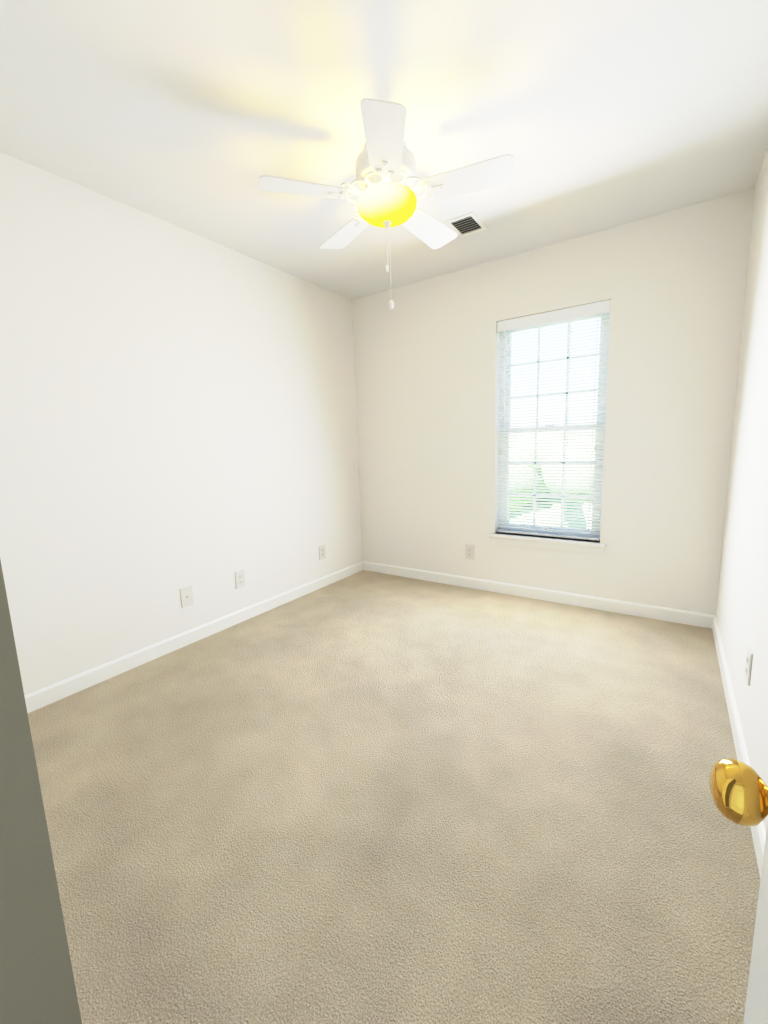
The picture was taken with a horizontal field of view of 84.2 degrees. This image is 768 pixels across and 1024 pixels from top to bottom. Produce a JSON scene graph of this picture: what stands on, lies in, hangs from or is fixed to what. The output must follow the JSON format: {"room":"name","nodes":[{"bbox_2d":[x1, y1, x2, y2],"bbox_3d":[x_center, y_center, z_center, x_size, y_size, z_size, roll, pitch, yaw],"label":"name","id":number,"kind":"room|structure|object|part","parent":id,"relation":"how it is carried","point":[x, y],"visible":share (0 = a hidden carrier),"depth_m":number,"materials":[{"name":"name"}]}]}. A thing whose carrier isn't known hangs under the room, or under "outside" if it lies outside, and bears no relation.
{"room":"empty bedroom","nodes":[
{"label":"empty bedroom","id":0,"kind":"room"},
{"bbox_2d":[0,560,81,1023],"bbox_3d":[-1.315,-0.128,0.752,1.800,2.440,0.486,4,11,34],"label":"wall","id":1,"kind":"structure","parent":0,"point":[37,984],"depth_m":0.51,"materials":[{"name":"white paint"}]},
{"bbox_2d":[0,152,362,694],"bbox_3d":[-1.133,-0.437,2.713,0.120,2.440,3.248,4,11,34],"label":"wall","id":2,"kind":"structure","parent":0,"point":[177,408],"depth_m":2.35,"materials":[{"name":"white paint"}]},
{"bbox_2d":[180,585,193,607],"bbox_3d":[-1.200,0.515,2.592,0.017,0.120,0.076,4,11,34],"label":"outlet","id":3,"kind":"object","parent":2,"relation":"attached to","point":[186,593],"visible":1,"depth_m":2.59,"materials":[{"name":"white plastic"}]},
{"bbox_2d":[24,561,362,713],"bbox_3d":[-1.040,0.730,2.856,0.013,0.085,3.008,4,11,34],"label":"baseboard","id":4,"kind":"structure","parent":2,"relation":"attached to","point":[47,695],"depth_m":2.49,"materials":[{"name":"white wood"}]},
{"bbox_2d":[235,569,245,588],"bbox_3d":[-0.985,0.459,2.912,0.010,0.120,0.076,4,11,34],"label":"electrical outlet","id":5,"kind":"object","parent":2,"relation":"attached to","point":[240,578],"visible":1,"depth_m":2.91,"materials":[{"name":"white plastic"}]},
{"bbox_2d":[319,544,325,559],"bbox_3d":[-0.520,0.339,3.590,0.010,0.120,0.076,4,11,34],"label":"electrical outlet","id":6,"kind":"object","parent":2,"relation":"attached to","point":[322,553],"visible":1,"depth_m":3.58,"materials":[{"name":"white plastic"}]},
{"bbox_2d":[0,0,767,299],"bbox_3d":[-0.471,-1.491,1.069,2.925,0.100,4.888,4,11,34],"label":"ceiling","id":7,"kind":"structure","parent":0,"point":[199,117],"depth_m":1.63,"materials":[{"name":"white paint"}]},
{"bbox_2d":[259,98,514,308],"bbox_3d":[0.037,-1.249,1.896,1.047,0.663,1.017,4,11,34],"label":"ceiling fan","id":8,"kind":"object","parent":7,"relation":"hanging from","point":[385,170],"visible":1,"depth_m":1.75,"materials":[{"name":"white"}]},
{"bbox_3d":[0.013,-1.323,1.865,0.264,0.090,0.264,4,11,34],"label":"lamp shade","id":9,"kind":"part","parent":8,"relation":"part of","materials":[{"name":"yellow glass"}]},
{"bbox_3d":[0.021,-1.109,1.898,0.026,0.307,0.013,4,11,34],"label":"chain","id":10,"kind":"part","parent":8,"relation":"part of","materials":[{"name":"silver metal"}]},
{"bbox_2d":[445,212,487,236],"bbox_3d":[0.486,-1.728,2.498,0.175,0.090,0.225,4,11,34],"label":"ceiling vent","id":11,"kind":"object","parent":7,"relation":"in","point":[467,224],"visible":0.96,"depth_m":2.50,"materials":[{"name":"white metal"}]},
{"bbox_2d":[28,570,760,1023],"bbox_3d":[-0.389,1.018,1.456,2.925,0.100,4.888,4,11,34],"label":"floor","id":12,"kind":"structure","parent":0,"point":[362,796],"depth_m":1.33,"materials":[{"name":"beige carpet"}]},
{"bbox_2d":[352,188,754,614],"bbox_3d":[0.912,-0.583,3.221,2.685,2.440,0.150,4,11,34],"label":"wall","id":13,"kind":"structure","parent":0,"point":[671,285],"depth_m":2.80,"materials":[{"name":"white paint"}]},
{"bbox_2d":[465,544,473,559],"bbox_3d":[0.693,0.323,3.433,0.076,0.120,0.010,4,11,34],"label":"electrical outlet","id":14,"kind":"object","parent":13,"relation":"attached to","point":[469,551],"visible":1,"depth_m":3.43,"materials":[{"name":"white plastic"}]},
{"bbox_2d":[363,561,714,628],"bbox_3d":[0.905,0.592,3.333,2.685,0.085,0.013,4,11,34],"label":"baseboard","id":15,"kind":"structure","parent":13,"relation":"attached to","point":[661,613],"depth_m":3.09,"materials":[{"name":"white wood"}]},
{"bbox_2d":[489,532,605,553],"bbox_3d":[1.177,0.221,3.117,0.805,0.074,0.125,4,11,34],"label":"windowsill","id":16,"kind":"structure","parent":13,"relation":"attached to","point":[560,543],"depth_m":3.06,"materials":[{"name":"white wood"}]},
{"bbox_2d":[498,310,610,537],"bbox_3d":[1.190,-0.596,3.049,0.735,1.560,0.116,4,11,34],"label":"window blind","id":17,"kind":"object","parent":13,"relation":"in","point":[504,433],"depth_m":3.02,"materials":[{"name":"white plastic"}]},
{"bbox_2d":[497,300,610,332],"bbox_3d":[1.136,-1.321,2.893,0.729,0.073,0.052,4,11,34],"label":"blind headrail","id":18,"kind":"object","parent":17,"relation":"attached to","point":[596,308],"visible":0.93,"depth_m":2.85,"materials":[{"name":"white plastic"}]},
{"bbox_2d":[497,314,600,540],"bbox_3d":[1.156,-0.568,3.001,0.715,1.508,0.058,4,11,34],"label":"blind cords","id":19,"kind":"object","parent":18,"relation":"hanging from","point":[554,535],"visible":0.92,"depth_m":3.02,"materials":[{"name":"white fabric"}]},
{"bbox_2d":[716,148,767,831],"bbox_3d":[0.732,-0.154,0.481,0.120,2.440,4.888,4,11,34],"label":"wall","id":20,"kind":"structure","parent":0,"point":[742,610],"depth_m":1.78,"materials":[{"name":"white paint"}]},
{"bbox_2d":[712,615,765,878],"bbox_3d":[1.071,0.913,1.217,0.013,0.085,3.374,4,11,34],"label":"baseboard","id":21,"kind":"structure","parent":20,"relation":"attached to","point":[758,832],"depth_m":1.65,"materials":[{"name":"white wood"}]},
{"bbox_2d":[744,645,752,685],"bbox_3d":[1.303,0.548,1.520,0.010,0.120,0.076,4,11,34],"label":"electrical outlet","id":22,"kind":"object","parent":20,"relation":"attached to","point":[748,665],"visible":1,"depth_m":1.50,"materials":[{"name":"white plastic"}]},
{"bbox_2d":[743,821,767,1023],"bbox_3d":[0.228,0.129,0.056,0.035,2.020,0.760,3,10,27],"label":"door","id":23,"kind":"structure","parent":20,"relation":"in","point":[756,1008],"depth_m":0.44,"materials":[{"name":"white wood"}]},
{"bbox_2d":[710,758,767,826],"bbox_3d":[0.389,0.258,0.378,0.159,0.066,0.104,4,11,34],"label":"doorknob set","id":24,"kind":"object","parent":23,"relation":"attached to","point":[739,790],"depth_m":0.38,"materials":[{"name":"gold metal"}]},
{"label":"outside","id":25,"kind":"structure","parent":0,"visible":0},
{"bbox_2d":[582,503,591,528],"bbox_3d":[15.844,-0.500,27.834,60.000,0.200,56.692,4,11,34],"label":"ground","id":26,"kind":"structure","parent":25,"point":[588,515],"depth_m":24.60,"materials":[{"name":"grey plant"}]},
{"bbox_3d":[3.018,0.565,9.240,0.480,4.200,0.457,4,11,34],"label":"trunk","id":27,"kind":"object","parent":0,"visible":0},
{"bbox_2d":[508,425,594,527],"bbox_3d":[2.923,-0.089,9.178,4.228,3.462,3.662,4,11,34],"label":"foliage","id":28,"kind":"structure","parent":27,"relation":"attached to","point":[550,474],"depth_m":7.77,"materials":[{"name":"green plant"}]}
]}

